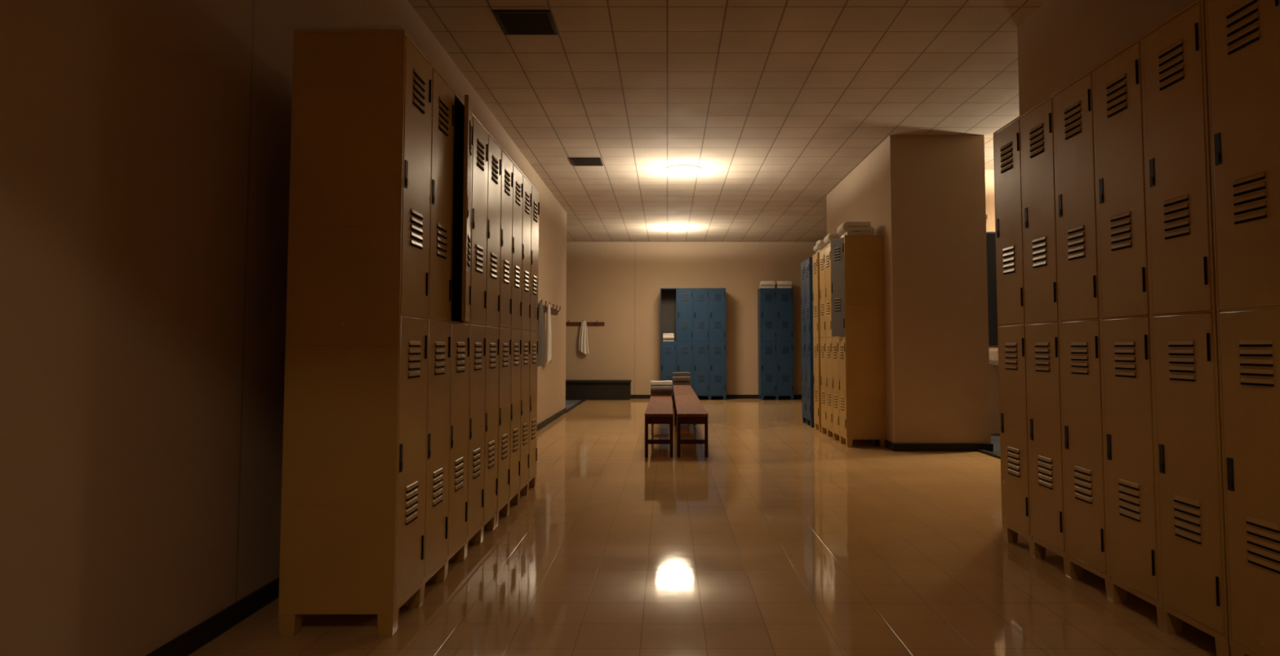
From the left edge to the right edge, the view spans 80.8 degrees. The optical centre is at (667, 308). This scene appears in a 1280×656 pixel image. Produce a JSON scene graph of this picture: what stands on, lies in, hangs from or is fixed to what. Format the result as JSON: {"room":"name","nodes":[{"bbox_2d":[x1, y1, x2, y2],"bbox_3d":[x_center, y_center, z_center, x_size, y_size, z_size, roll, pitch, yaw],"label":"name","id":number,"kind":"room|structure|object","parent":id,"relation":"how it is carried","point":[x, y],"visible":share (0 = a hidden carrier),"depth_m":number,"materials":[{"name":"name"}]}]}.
{"room":"locker room","nodes":[
{"label":"locker room","id":0,"kind":"room"},
{"bbox_2d":[0,0,566,655],"bbox_3d":[-1.670,-0.349,3.849,0.200,3.100,15.650,0,-3,0],"label":"wall","id":1,"kind":"structure","parent":0,"point":[145,144],"depth_m":2.27,"materials":[{"name":"beige paint"}]},
{"bbox_2d":[146,408,566,655],"bbox_3d":[-1.562,1.161,3.769,0.016,0.075,15.650,0,-3,0],"label":"baseboard","id":2,"kind":"structure","parent":1,"relation":"attached to","point":[193,640],"depth_m":2.64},
{"bbox_2d":[537,299,560,315],"bbox_3d":[-1.529,-0.010,9.734,0.082,0.107,1.850,0,-3,0],"label":"hook rail","id":3,"kind":"object","parent":1,"relation":"attached to","point":[553,310],"visible":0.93,"depth_m":10.04,"materials":[{"name":"brown wood"}]},
{"bbox_2d":[537,301,544,366],"bbox_3d":[-1.509,0.301,8.971,0.088,0.775,0.280,0,-3,0],"label":"towel","id":4,"kind":"object","parent":3,"relation":"hanging from","point":[540,322],"visible":0.87,"depth_m":8.89,"materials":[{"name":"grey fabric"}]},
{"bbox_2d":[545,303,551,364],"bbox_3d":[-1.510,0.326,9.569,0.068,0.762,0.260,0,-3,0],"label":"hanging towel","id":5,"kind":"object","parent":3,"relation":"hanging from","point":[548,330],"visible":1,"depth_m":9.50,"materials":[{"name":"white fabric"}]},
{"bbox_2d":[566,399,586,413],"bbox_3d":[-1.570,1.680,13.172,0.060,0.020,3.184,0,-3,0],"label":"trim","id":6,"kind":"structure","parent":1,"relation":"attached to","point":[568,410],"depth_m":12.84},
{"bbox_2d":[565,241,817,395],"bbox_3d":[1.300,0.232,14.958,11.400,3.100,0.200,0,-3,0],"label":"wall","id":7,"kind":"structure","parent":0,"point":[618,285],"depth_m":14.88,"materials":[{"name":"beige paint"}]},
{"bbox_2d":[565,320,604,325],"bbox_3d":[-1.800,0.286,14.814,1.120,0.107,0.082,0,-3,0],"label":"hook rail","id":8,"kind":"object","parent":7,"relation":"attached to","point":[568,323],"visible":0.65,"depth_m":14.83,"materials":[{"name":"brown wood"}]},
{"bbox_2d":[578,320,588,354],"bbox_3d":[-1.640,0.570,14.780,0.200,0.655,0.087,0,-3,0],"label":"hanging towel","id":9,"kind":"object","parent":8,"relation":"hanging from","point":[583,341],"visible":1,"depth_m":14.76,"materials":[{"name":"white fabric"}]},
{"bbox_2d":[631,395,801,399],"bbox_3d":[1.400,1.736,14.771,11.200,0.075,0.016,0,-3,0],"label":"baseboard","id":10,"kind":"structure","parent":7,"relation":"attached to","point":[633,397],"depth_m":14.76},
{"bbox_2d":[188,399,1216,655],"bbox_3d":[1.400,1.332,5.363,11.200,0.100,18.850,0,-3,0],"label":"floor","id":11,"kind":"structure","parent":0,"point":[788,539],"depth_m":3.41,"materials":[{"name":"tile"}]},
{"bbox_2d":[278,29,501,637],"bbox_3d":[-1.114,0.107,3.437,0.461,2.145,1.579,0,-3,0],"label":"lockers","id":12,"kind":"object","parent":11,"relation":"on","point":[390,443],"visible":1,"depth_m":2.69,"materials":[{"name":"beige metal"}]},
{"bbox_2d":[405,481,418,525],"bbox_3d":[-0.942,0.717,2.774,0.007,0.138,0.120,0,-3,0],"label":"vent","id":13,"kind":"object","parent":12,"relation":"attached to","point":[411,487],"depth_m":2.77,"materials":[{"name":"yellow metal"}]},
{"bbox_2d":[408,341,421,378],"bbox_3d":[-0.942,0.189,2.801,0.007,0.138,0.120,0,-3,0],"label":"vent","id":14,"kind":"object","parent":12,"relation":"attached to","point":[414,347],"depth_m":2.80,"materials":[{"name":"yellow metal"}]},
{"bbox_2d":[410,208,422,249],"bbox_3d":[-0.942,-0.298,2.827,0.007,0.138,0.120,0,-3,0],"label":"vent","id":15,"kind":"object","parent":12,"relation":"attached to","point":[416,215],"depth_m":2.82,"materials":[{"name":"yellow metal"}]},
{"bbox_2d":[413,68,425,113],"bbox_3d":[-0.942,-0.825,2.854,0.007,0.138,0.120,0,-3,0],"label":"vent","id":16,"kind":"object","parent":12,"relation":"attached to","point":[419,77],"depth_m":2.85,"materials":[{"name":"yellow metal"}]},
{"bbox_2d":[432,467,443,506],"bbox_3d":[-0.942,0.733,3.088,0.007,0.138,0.120,0,-3,0],"label":"vent","id":17,"kind":"object","parent":12,"relation":"attached to","point":[437,473],"depth_m":3.08,"materials":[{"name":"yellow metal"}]},
{"bbox_2d":[435,342,445,375],"bbox_3d":[-0.942,0.206,3.116,0.007,0.138,0.120,0,-3,0],"label":"vent","id":18,"kind":"object","parent":12,"relation":"attached to","point":[440,347],"depth_m":3.11,"materials":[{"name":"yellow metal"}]},
{"bbox_2d":[436,222,447,258],"bbox_3d":[-0.942,-0.281,3.142,0.007,0.138,0.120,0,-3,0],"label":"vent","id":19,"kind":"object","parent":12,"relation":"attached to","point":[442,228],"depth_m":3.14,"materials":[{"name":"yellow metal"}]},
{"bbox_2d":[439,96,448,136],"bbox_3d":[-0.942,-0.809,3.169,0.007,0.138,0.120,0,-3,0],"label":"vent","id":20,"kind":"object","parent":12,"relation":"attached to","point":[443,103],"depth_m":3.17,"materials":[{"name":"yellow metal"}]},
{"bbox_2d":[454,457,463,492],"bbox_3d":[-0.942,0.750,3.403,0.007,0.138,0.120,0,-3,0],"label":"vent","id":21,"kind":"object","parent":12,"relation":"attached to","point":[459,461],"depth_m":3.40,"materials":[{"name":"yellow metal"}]},
{"bbox_2d":[456,342,465,373],"bbox_3d":[-0.942,0.222,3.431,0.007,0.138,0.120,0,-3,0],"label":"vent","id":22,"kind":"object","parent":12,"relation":"attached to","point":[460,346],"depth_m":3.42,"materials":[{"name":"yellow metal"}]},
{"bbox_2d":[467,234,470,266],"bbox_3d":[-0.913,-0.265,3.459,0.007,0.138,0.120,1,-3,-11],"label":"vent","id":23,"kind":"object","parent":12,"relation":"attached to","point":[468,239],"depth_m":3.43,"materials":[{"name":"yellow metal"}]},
{"bbox_2d":[469,120,471,155],"bbox_3d":[-0.913,-0.792,3.487,0.007,0.138,0.120,1,-3,-11],"label":"vent","id":24,"kind":"object","parent":12,"relation":"attached to","point":[470,127],"depth_m":3.46,"materials":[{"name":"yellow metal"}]},
{"bbox_2d":[473,448,480,479],"bbox_3d":[-0.942,0.766,3.718,0.007,0.138,0.120,0,-3,0],"label":"vent","id":25,"kind":"object","parent":12,"relation":"attached to","point":[477,451],"depth_m":3.71,"materials":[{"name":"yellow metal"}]},
{"bbox_2d":[474,342,482,370],"bbox_3d":[-0.942,0.239,3.745,0.007,0.138,0.120,0,-3,0],"label":"vent","id":26,"kind":"object","parent":12,"relation":"attached to","point":[477,346],"depth_m":3.73,"materials":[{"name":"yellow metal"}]},
{"bbox_2d":[475,244,483,273],"bbox_3d":[-0.942,-0.249,3.771,0.007,0.138,0.120,0,-3,0],"label":"vent","id":27,"kind":"object","parent":12,"relation":"attached to","point":[479,247],"depth_m":3.76,"materials":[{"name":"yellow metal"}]},
{"bbox_2d":[477,138,484,171],"bbox_3d":[-0.942,-0.776,3.798,0.007,0.138,0.120,0,-3,0],"label":"vent","id":28,"kind":"object","parent":12,"relation":"attached to","point":[481,143],"depth_m":3.80,"materials":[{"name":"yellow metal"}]},
{"bbox_2d":[488,440,494,469],"bbox_3d":[-0.942,0.782,4.032,0.007,0.138,0.120,0,-3,0],"label":"vent","id":29,"kind":"object","parent":12,"relation":"attached to","point":[491,443],"depth_m":4.03,"materials":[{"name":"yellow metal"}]},
{"bbox_2d":[489,342,496,368],"bbox_3d":[-0.942,0.255,4.060,0.007,0.138,0.120,0,-3,0],"label":"vent","id":30,"kind":"object","parent":12,"relation":"attached to","point":[492,345],"depth_m":4.06,"materials":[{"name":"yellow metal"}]},
{"bbox_2d":[490,252,497,279],"bbox_3d":[-0.942,-0.232,4.085,0.007,0.138,0.120,0,-3,0],"label":"vent","id":31,"kind":"object","parent":12,"relation":"attached to","point":[493,255],"depth_m":4.08,"materials":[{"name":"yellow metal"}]},
{"bbox_2d":[492,155,497,184],"bbox_3d":[-0.942,-0.759,4.113,0.007,0.138,0.120,0,-3,0],"label":"vent","id":32,"kind":"object","parent":12,"relation":"attached to","point":[495,157],"depth_m":4.10,"materials":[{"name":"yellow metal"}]},
{"bbox_2d":[495,146,539,528],"bbox_3d":[-1.141,0.181,4.858,0.408,2.145,1.264,0,-3,0],"label":"lockers","id":33,"kind":"object","parent":11,"relation":"on","point":[517,459],"visible":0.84,"depth_m":4.75,"materials":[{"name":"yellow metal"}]},
{"bbox_2d":[502,433,507,460],"bbox_3d":[-0.942,0.799,4.353,0.007,0.138,0.120,0,-3,0],"label":"vent","id":34,"kind":"object","parent":33,"relation":"attached to","point":[504,436],"depth_m":4.35,"materials":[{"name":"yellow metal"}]},
{"bbox_2d":[502,343,508,367],"bbox_3d":[-0.942,0.272,4.380,0.007,0.138,0.120,0,-3,0],"label":"vent","id":35,"kind":"object","parent":33,"relation":"attached to","point":[505,346],"depth_m":4.37,"materials":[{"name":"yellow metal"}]},
{"bbox_2d":[503,259,509,284],"bbox_3d":[-0.942,-0.215,4.406,0.007,0.138,0.120,0,-3,0],"label":"vent","id":36,"kind":"object","parent":33,"relation":"attached to","point":[506,262],"depth_m":4.39,"materials":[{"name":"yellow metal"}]},
{"bbox_2d":[505,168,510,195],"bbox_3d":[-0.942,-0.743,4.433,0.007,0.138,0.120,0,-3,0],"label":"vent","id":37,"kind":"object","parent":33,"relation":"attached to","point":[507,171],"depth_m":4.43,"materials":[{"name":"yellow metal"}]},
{"bbox_2d":[513,427,518,452],"bbox_3d":[-0.942,0.816,4.667,0.007,0.138,0.120,0,-3,0],"label":"vent","id":38,"kind":"object","parent":33,"relation":"attached to","point":[515,429],"depth_m":4.67,"materials":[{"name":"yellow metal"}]},
{"bbox_2d":[514,343,519,365],"bbox_3d":[-0.942,0.288,4.695,0.007,0.138,0.120,0,-3,0],"label":"vent","id":39,"kind":"object","parent":33,"relation":"attached to","point":[516,345],"depth_m":4.70,"materials":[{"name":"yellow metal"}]},
{"bbox_2d":[515,265,519,288],"bbox_3d":[-0.942,-0.199,4.720,0.007,0.138,0.120,0,-3,0],"label":"vent","id":40,"kind":"object","parent":33,"relation":"attached to","point":[517,267],"depth_m":4.72,"materials":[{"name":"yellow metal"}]},
{"bbox_2d":[515,181,520,205],"bbox_3d":[-0.942,-0.726,4.748,0.007,0.138,0.120,0,-3,0],"label":"vent","id":41,"kind":"object","parent":33,"relation":"attached to","point":[517,183],"depth_m":4.75,"materials":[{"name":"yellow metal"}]},
{"bbox_2d":[523,422,527,445],"bbox_3d":[-0.942,0.832,4.982,0.007,0.138,0.120,0,-3,0],"label":"vent","id":42,"kind":"object","parent":33,"relation":"attached to","point":[525,424],"depth_m":4.97,"materials":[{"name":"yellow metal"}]},
{"bbox_2d":[524,343,528,364],"bbox_3d":[-0.942,0.305,5.009,0.007,0.138,0.120,0,-3,0],"label":"vent","id":43,"kind":"object","parent":33,"relation":"attached to","point":[526,345],"depth_m":5.00,"materials":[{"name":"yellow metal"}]},
{"bbox_2d":[524,270,528,292],"bbox_3d":[-0.942,-0.182,5.035,0.007,0.138,0.120,0,-3,0],"label":"vent","id":44,"kind":"object","parent":33,"relation":"attached to","point":[526,272],"depth_m":5.03,"materials":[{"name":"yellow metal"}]},
{"bbox_2d":[525,191,529,214],"bbox_3d":[-0.942,-0.710,5.062,0.007,0.138,0.120,0,-3,0],"label":"vent","id":45,"kind":"object","parent":33,"relation":"attached to","point":[527,193],"depth_m":5.06,"materials":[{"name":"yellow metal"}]},
{"bbox_2d":[531,418,535,439],"bbox_3d":[-0.942,0.849,5.296,0.007,0.138,0.120,0,-3,0],"label":"vent","id":46,"kind":"object","parent":33,"relation":"attached to","point":[533,420],"depth_m":5.28,"materials":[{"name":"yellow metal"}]},
{"bbox_2d":[532,344,536,364],"bbox_3d":[-0.942,0.321,5.324,0.007,0.138,0.120,0,-3,0],"label":"vent","id":47,"kind":"object","parent":33,"relation":"attached to","point":[534,346],"depth_m":5.31,"materials":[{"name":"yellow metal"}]},
{"bbox_2d":[533,275,537,295],"bbox_3d":[-0.942,-0.166,5.349,0.007,0.138,0.120,0,-3,0],"label":"vent","id":48,"kind":"object","parent":33,"relation":"attached to","point":[535,277],"depth_m":5.35,"materials":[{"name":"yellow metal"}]},
{"bbox_2d":[533,200,537,222],"bbox_3d":[-0.942,-0.693,5.377,0.007,0.138,0.120,0,-3,0],"label":"vent","id":49,"kind":"object","parent":33,"relation":"attached to","point":[535,202],"depth_m":5.37,"materials":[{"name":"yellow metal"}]},
{"bbox_2d":[565,380,631,399],"bbox_3d":[-1.750,1.576,14.527,2.100,0.370,0.400,0,-3,0],"label":"bench","id":50,"kind":"object","parent":11,"relation":"on","point":[575,389],"visible":0.52,"depth_m":14.36,"materials":[{"name":"grey paint"}]},
{"bbox_2d":[644,395,673,457],"bbox_3d":[-0.076,1.238,8.307,0.263,0.395,2.880,0,-3,0],"label":"bench","id":51,"kind":"object","parent":11,"relation":"on","point":[659,411],"visible":0.97,"depth_m":6.89,"materials":[{"name":"red wood"}]},
{"bbox_2d":[650,385,671,395],"bbox_3d":[-0.075,1.040,9.579,0.270,0.132,0.306,0,-3,0],"label":"folded towel","id":52,"kind":"object","parent":51,"relation":"on","point":[655,390],"visible":0.98,"depth_m":9.45,"materials":[{"name":"grey fabric"}]},
{"bbox_2d":[650,380,672,385],"bbox_3d":[-0.075,0.948,9.594,0.275,0.046,0.254,0,-3,0],"label":"folded towel","id":53,"kind":"object","parent":52,"relation":"on","point":[652,382],"visible":1,"depth_m":9.47,"materials":[{"name":"white fabric"}]},
{"bbox_2d":[672,385,695,408],"bbox_3d":[0.231,1.387,11.163,0.286,0.395,2.760,0,-3,0],"label":"bench","id":54,"kind":"object","parent":11,"relation":"on","point":[677,389],"visible":0.39,"depth_m":11.07,"materials":[{"name":"red wood"}]},
{"bbox_2d":[672,372,690,385],"bbox_3d":[0.231,1.150,12.337,0.290,0.202,0.322,0,-3,0],"label":"folded towel","id":55,"kind":"object","parent":54,"relation":"on","point":[678,378],"visible":0.98,"depth_m":12.22,"materials":[{"name":"grey fabric"}]},
{"bbox_2d":[674,394,708,457],"bbox_3d":[0.231,1.238,8.307,0.286,0.395,2.880,0,-3,0],"label":"bench","id":56,"kind":"object","parent":11,"relation":"on","point":[688,409],"visible":1,"depth_m":6.89,"materials":[{"name":"red wood"}]},
{"bbox_2d":[660,288,726,399],"bbox_3d":[0.495,0.691,14.604,1.264,2.145,0.408,0,-3,0],"label":"lockers","id":57,"kind":"object","parent":11,"relation":"on","point":[695,317],"visible":0.89,"depth_m":14.41,"materials":[{"name":"blue metal"}]},
{"bbox_2d":[662,333,674,341],"bbox_3d":[0.022,0.559,14.565,0.210,0.159,0.262,0,-3,0],"label":"folded towel","id":58,"kind":"object","parent":57,"relation":"in","point":[669,336],"visible":0.97,"depth_m":14.46,"materials":[{"name":"white fabric"}]},
{"bbox_2d":[757,288,793,399],"bbox_3d":[2.100,0.691,14.604,0.634,2.145,0.408,0,-3,0],"label":"lockers","id":59,"kind":"object","parent":11,"relation":"on","point":[775,305],"visible":1,"depth_m":14.41,"materials":[{"name":"blue metal"}]},
{"bbox_2d":[759,280,775,288],"bbox_3d":[1.945,-0.457,14.638,0.270,0.151,0.332,0,-3,0],"label":"folded towel","id":60,"kind":"object","parent":59,"relation":"on","point":[763,284],"visible":0.88,"depth_m":14.50,"materials":[{"name":"white fabric"}]},
{"bbox_2d":[775,280,791,288],"bbox_3d":[2.260,-0.457,14.638,0.280,0.151,0.332,0,-3,0],"label":"folded towel","id":61,"kind":"object","parent":59,"relation":"on","point":[779,284],"visible":0.9,"depth_m":14.50,"materials":[{"name":"white fabric"}]},
{"bbox_2d":[800,257,814,427],"bbox_3d":[1.996,0.439,9.785,0.408,2.145,0.634,0,-3,0],"label":"lockers","id":62,"kind":"object","parent":11,"relation":"on","point":[806,281],"visible":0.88,"depth_m":9.66,"materials":[{"name":"blue metal"}]},
{"bbox_2d":[812,252,822,432],"bbox_3d":[1.996,0.404,9.119,0.408,2.145,0.319,0,-3,0],"label":"locker","id":63,"kind":"object","parent":11,"relation":"on","point":[815,258],"visible":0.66,"depth_m":9.05,"materials":[{"name":"yellow metal"}]},
{"bbox_2d":[813,240,826,253],"bbox_3d":[1.955,-0.746,9.181,0.322,0.159,0.260,0,-3,0],"label":"folded towel","id":64,"kind":"object","parent":63,"relation":"on","point":[820,245],"visible":0.3,"depth_m":9.05,"materials":[{"name":"white fabric"}]},
{"bbox_2d":[819,235,886,447],"bbox_3d":[1.961,0.357,8.223,0.478,2.145,1.264,0,-3,0],"label":"lockers","id":65,"kind":"object","parent":11,"relation":"on","point":[852,299],"visible":1,"depth_m":7.63,"materials":[{"name":"yellow metal"}]},
{"bbox_2d":[823,233,840,245],"bbox_3d":[1.955,-0.770,8.552,0.329,0.142,0.270,0,-3,0],"label":"folded towel","id":66,"kind":"object","parent":65,"relation":"on","point":[827,240],"visible":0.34,"depth_m":8.42,"materials":[{"name":"white fabric"}]},
{"bbox_2d":[834,246,839,261],"bbox_3d":[1.759,-0.567,7.792,0.007,0.138,0.120,1,-3,-15],"label":"vent","id":67,"kind":"object","parent":65,"relation":"attached to","point":[837,249],"depth_m":7.79,"materials":[{"name":"grey metal"}]},
{"bbox_2d":[834,297,840,311],"bbox_3d":[1.759,-0.040,7.765,0.007,0.138,0.120,1,-3,-15],"label":"vent","id":68,"kind":"object","parent":65,"relation":"attached to","point":[837,300],"depth_m":7.77,"materials":[{"name":"grey metal"}]},
{"bbox_2d":[836,221,875,237],"bbox_3d":[1.965,-0.813,7.853,0.353,0.154,0.300,0,-3,0],"label":"folded towel","id":69,"kind":"object","parent":65,"relation":"on","point":[846,228],"visible":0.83,"depth_m":7.70,"materials":[{"name":"white fabric"}]},
{"bbox_2d":[993,0,1231,655],"bbox_3d":[1.934,0.093,3.172,0.408,2.145,1.579,0,-3,0],"label":"lockers","id":70,"kind":"object","parent":11,"relation":"on","point":[1111,444],"visible":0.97,"depth_m":2.89,"materials":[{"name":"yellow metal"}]},
{"bbox_2d":[1000,141,1012,173],"bbox_3d":[1.734,-0.773,3.848,0.007,0.138,0.120,0,-3,0],"label":"vent","id":71,"kind":"object","parent":70,"relation":"attached to","point":[1006,147],"depth_m":3.85,"materials":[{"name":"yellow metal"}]},
{"bbox_2d":[1002,245,1014,274],"bbox_3d":[1.734,-0.246,3.821,0.007,0.138,0.120,0,-3,0],"label":"vent","id":72,"kind":"object","parent":70,"relation":"attached to","point":[1008,251],"depth_m":3.82,"materials":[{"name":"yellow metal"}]},
{"bbox_2d":[1004,342,1017,370],"bbox_3d":[1.734,0.241,3.795,0.007,0.138,0.120,0,-3,0],"label":"vent","id":73,"kind":"object","parent":70,"relation":"attached to","point":[1011,348],"depth_m":3.79,"materials":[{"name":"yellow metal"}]},
{"bbox_2d":[1007,446,1019,477],"bbox_3d":[1.734,0.769,3.768,0.007,0.138,0.120,0,-3,0],"label":"vent","id":74,"kind":"object","parent":70,"relation":"attached to","point":[1013,452],"depth_m":3.76,"materials":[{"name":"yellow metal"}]},
{"bbox_2d":[1029,122,1043,158],"bbox_3d":[1.734,-0.790,3.534,0.007,0.138,0.120,0,-3,0],"label":"vent","id":75,"kind":"object","parent":70,"relation":"attached to","point":[1036,130],"depth_m":3.53,"materials":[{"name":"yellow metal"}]},
{"bbox_2d":[1031,235,1046,268],"bbox_3d":[1.734,-0.263,3.506,0.007,0.138,0.120,0,-3,0],"label":"vent","id":76,"kind":"object","parent":70,"relation":"attached to","point":[1038,242],"depth_m":3.51,"materials":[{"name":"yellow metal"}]},
{"bbox_2d":[1035,342,1049,372],"bbox_3d":[1.734,0.225,3.481,0.007,0.138,0.120,0,-3,0],"label":"vent","id":77,"kind":"object","parent":70,"relation":"attached to","point":[1042,348],"depth_m":3.47,"materials":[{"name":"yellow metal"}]},
{"bbox_2d":[1037,455,1052,489],"bbox_3d":[1.734,0.752,3.453,0.007,0.138,0.120,0,-3,0],"label":"vent","id":78,"kind":"object","parent":70,"relation":"attached to","point":[1044,462],"depth_m":3.45,"materials":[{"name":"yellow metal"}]},
{"bbox_2d":[1063,100,1080,139],"bbox_3d":[1.734,-0.806,3.219,0.007,0.138,0.120,0,-3,0],"label":"vent","id":79,"kind":"object","parent":70,"relation":"attached to","point":[1072,109],"depth_m":3.22,"materials":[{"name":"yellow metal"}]},
{"bbox_2d":[1067,224,1084,260],"bbox_3d":[1.734,-0.279,3.191,0.007,0.138,0.120,0,-3,0],"label":"vent","id":80,"kind":"object","parent":70,"relation":"attached to","point":[1076,233],"depth_m":3.19,"materials":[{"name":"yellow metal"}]},
{"bbox_2d":[1070,342,1088,374],"bbox_3d":[1.734,0.208,3.166,0.007,0.138,0.120,0,-3,0],"label":"vent","id":81,"kind":"object","parent":70,"relation":"attached to","point":[1078,350],"depth_m":3.16,"materials":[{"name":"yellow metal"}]},
{"bbox_2d":[1074,466,1092,504],"bbox_3d":[1.734,0.736,3.138,0.007,0.138,0.120,0,-3,0],"label":"vent","id":82,"kind":"object","parent":70,"relation":"attached to","point":[1082,474],"depth_m":3.13,"materials":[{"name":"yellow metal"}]},
{"bbox_2d":[1106,72,1126,117],"bbox_3d":[1.734,-0.823,2.904,0.007,0.138,0.120,0,-3,0],"label":"vent","id":83,"kind":"object","parent":70,"relation":"attached to","point":[1116,85],"depth_m":2.90,"materials":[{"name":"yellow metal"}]},
{"bbox_2d":[1110,210,1131,251],"bbox_3d":[1.734,-0.295,2.877,0.007,0.138,0.120,0,-3,0],"label":"vent","id":84,"kind":"object","parent":70,"relation":"attached to","point":[1120,220],"depth_m":2.87,"materials":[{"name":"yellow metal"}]},
{"bbox_2d":[1114,341,1135,377],"bbox_3d":[1.734,0.192,2.851,0.007,0.138,0.120,0,-3,0],"label":"vent","id":85,"kind":"object","parent":70,"relation":"attached to","point":[1124,351],"depth_m":2.85,"materials":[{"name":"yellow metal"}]},
{"bbox_2d":[1118,479,1140,522],"bbox_3d":[1.734,0.719,2.824,0.007,0.138,0.120,0,-3,0],"label":"vent","id":86,"kind":"object","parent":70,"relation":"attached to","point":[1129,490],"depth_m":2.82,"materials":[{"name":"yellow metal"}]},
{"bbox_2d":[1158,38,1184,90],"bbox_3d":[1.734,-0.839,2.590,0.007,0.138,0.120,0,-3,0],"label":"vent","id":87,"kind":"object","parent":70,"relation":"attached to","point":[1171,54],"depth_m":2.58,"materials":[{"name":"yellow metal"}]},
{"bbox_2d":[1163,193,1190,239],"bbox_3d":[1.734,-0.312,2.562,0.007,0.138,0.120,0,-3,0],"label":"vent","id":88,"kind":"object","parent":70,"relation":"attached to","point":[1176,206],"depth_m":2.56,"materials":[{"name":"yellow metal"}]},
{"bbox_2d":[1168,340,1195,382],"bbox_3d":[1.734,0.175,2.537,0.007,0.138,0.120,0,-3,0],"label":"vent","id":89,"kind":"object","parent":70,"relation":"attached to","point":[1181,353],"depth_m":2.53,"materials":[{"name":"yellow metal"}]},
{"bbox_2d":[1173,495,1200,544],"bbox_3d":[1.734,0.703,2.509,0.007,0.138,0.120,0,-3,0],"label":"vent","id":90,"kind":"object","parent":70,"relation":"attached to","point":[1186,508],"depth_m":2.51,"materials":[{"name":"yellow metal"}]},
{"bbox_2d":[1204,0,1279,655],"bbox_3d":[1.934,0.027,1.907,0.408,2.145,0.949,0,-3,0],"label":"lockers","id":91,"kind":"object","parent":11,"relation":"on","point":[1242,36],"visible":1,"depth_m":2.25,"materials":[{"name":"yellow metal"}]},
{"bbox_2d":[1226,0,1259,54],"bbox_3d":[1.734,-0.856,2.268,0.007,0.138,0.120,0,-3,0],"label":"vent","id":92,"kind":"object","parent":91,"relation":"attached to","point":[1242,16],"depth_m":2.27,"materials":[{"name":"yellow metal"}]},
{"bbox_2d":[1232,171,1266,224],"bbox_3d":[1.734,-0.329,2.241,0.007,0.138,0.120,0,-3,0],"label":"vent","id":93,"kind":"object","parent":91,"relation":"attached to","point":[1249,188],"depth_m":2.24,"materials":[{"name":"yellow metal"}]},
{"bbox_2d":[1239,338,1274,386],"bbox_3d":[1.734,0.159,2.215,0.007,0.138,0.120,0,-3,0],"label":"vent","id":94,"kind":"object","parent":91,"relation":"attached to","point":[1256,356],"depth_m":2.21,"materials":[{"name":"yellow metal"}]},
{"bbox_2d":[1245,515,1279,573],"bbox_3d":[1.734,0.686,2.188,0.007,0.138,0.120,0,-3,0],"label":"vent","id":95,"kind":"object","parent":91,"relation":"attached to","point":[1262,532],"depth_m":2.19,"materials":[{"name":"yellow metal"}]},
{"bbox_2d":[408,0,1047,241],"bbox_3d":[1.400,-1.864,5.530,11.200,0.100,18.850,0,-3,0],"label":"ceiling","id":96,"kind":"structure","parent":0,"point":[776,103],"depth_m":6.18,"materials":[{"name":"tile"}]},
{"bbox_2d":[493,9,557,35],"bbox_3d":[-0.909,-1.843,4.853,0.356,0.012,0.350,0,-3,0],"label":"ceiling vent","id":97,"kind":"object","parent":96,"relation":"in","point":[512,22],"visible":1,"depth_m":4.84,"materials":[{"name":"metal"}]},
{"bbox_2d":[569,157,603,165],"bbox_3d":[-0.909,-1.653,8.483,0.344,0.012,0.330,0,-3,0],"label":"ceiling vent","id":98,"kind":"object","parent":96,"relation":"in","point":[575,161],"visible":1,"depth_m":8.43,"materials":[{"name":"metal"}]},
{"bbox_2d":[662,225,687,231],"bbox_3d":[0.130,-1.383,13.140,0.440,0.065,0.440,0,-3,0],"label":"ceiling lamp","id":99,"kind":"object","parent":96,"relation":"attached to","point":[670,228],"visible":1,"depth_m":13.01,"materials":[{"name":"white glass"}]},
{"bbox_2d":[664,164,702,176],"bbox_3d":[0.190,-1.608,8.846,0.440,0.065,0.440,0,-3,0],"label":"ceiling lamp","id":100,"kind":"object","parent":96,"relation":"attached to","point":[676,170],"visible":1,"depth_m":8.73,"materials":[{"name":"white glass"}]},
{"bbox_2d":[826,134,991,443],"bbox_3d":[2.665,-0.089,8.832,0.930,3.100,2.970,0,-3,0],"label":"wall","id":101,"kind":"structure","parent":0,"point":[925,194],"depth_m":7.37,"materials":[{"name":"beige paint"}]},
{"bbox_2d":[869,440,993,451],"bbox_3d":[2.665,1.422,8.753,0.962,0.075,3.002,0,-3,0],"label":"baseboard","id":102,"kind":"structure","parent":101,"relation":"attached to","point":[892,446],"depth_m":7.25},
{"bbox_2d":[985,169,999,434],"bbox_3d":[4.850,-0.266,5.446,4.700,3.100,18.850,0,-3,0],"label":"wall","id":103,"kind":"structure","parent":0,"point":[989,174],"depth_m":8.76,"materials":[{"name":"beige paint"}]},
{"bbox_2d":[977,449,1000,459],"bbox_3d":[3.020,1.306,6.025,0.060,0.020,2.458,0,-3,0],"label":"trim","id":104,"kind":"structure","parent":103,"relation":"attached to","point":[984,451],"depth_m":6.99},
{"bbox_2d":[986,231,998,347],"bbox_3d":[3.980,-0.221,8.796,0.880,1.360,0.016,0,-3,0],"label":"wall mirror","id":105,"kind":"object","parent":103,"relation":"attached to","point":[990,236],"visible":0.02,"depth_m":8.79,"materials":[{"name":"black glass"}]},
{"bbox_2d":[988,350,998,365],"bbox_3d":[3.950,0.916,8.519,0.680,1.061,0.430,0,-3,0],"label":"basin","id":106,"kind":"object","parent":103,"relation":"attached to","point":[993,354],"visible":0.05,"depth_m":8.41,"materials":[{"name":"white ceramic"}]},
{"bbox_2d":[1017,0,1194,115],"bbox_3d":[2.400,-0.527,0.448,0.200,3.100,8.840,0,-3,0],"label":"wall","id":107,"kind":"structure","parent":0,"point":[1062,40],"depth_m":4.26,"materials":[{"name":"beige paint"}]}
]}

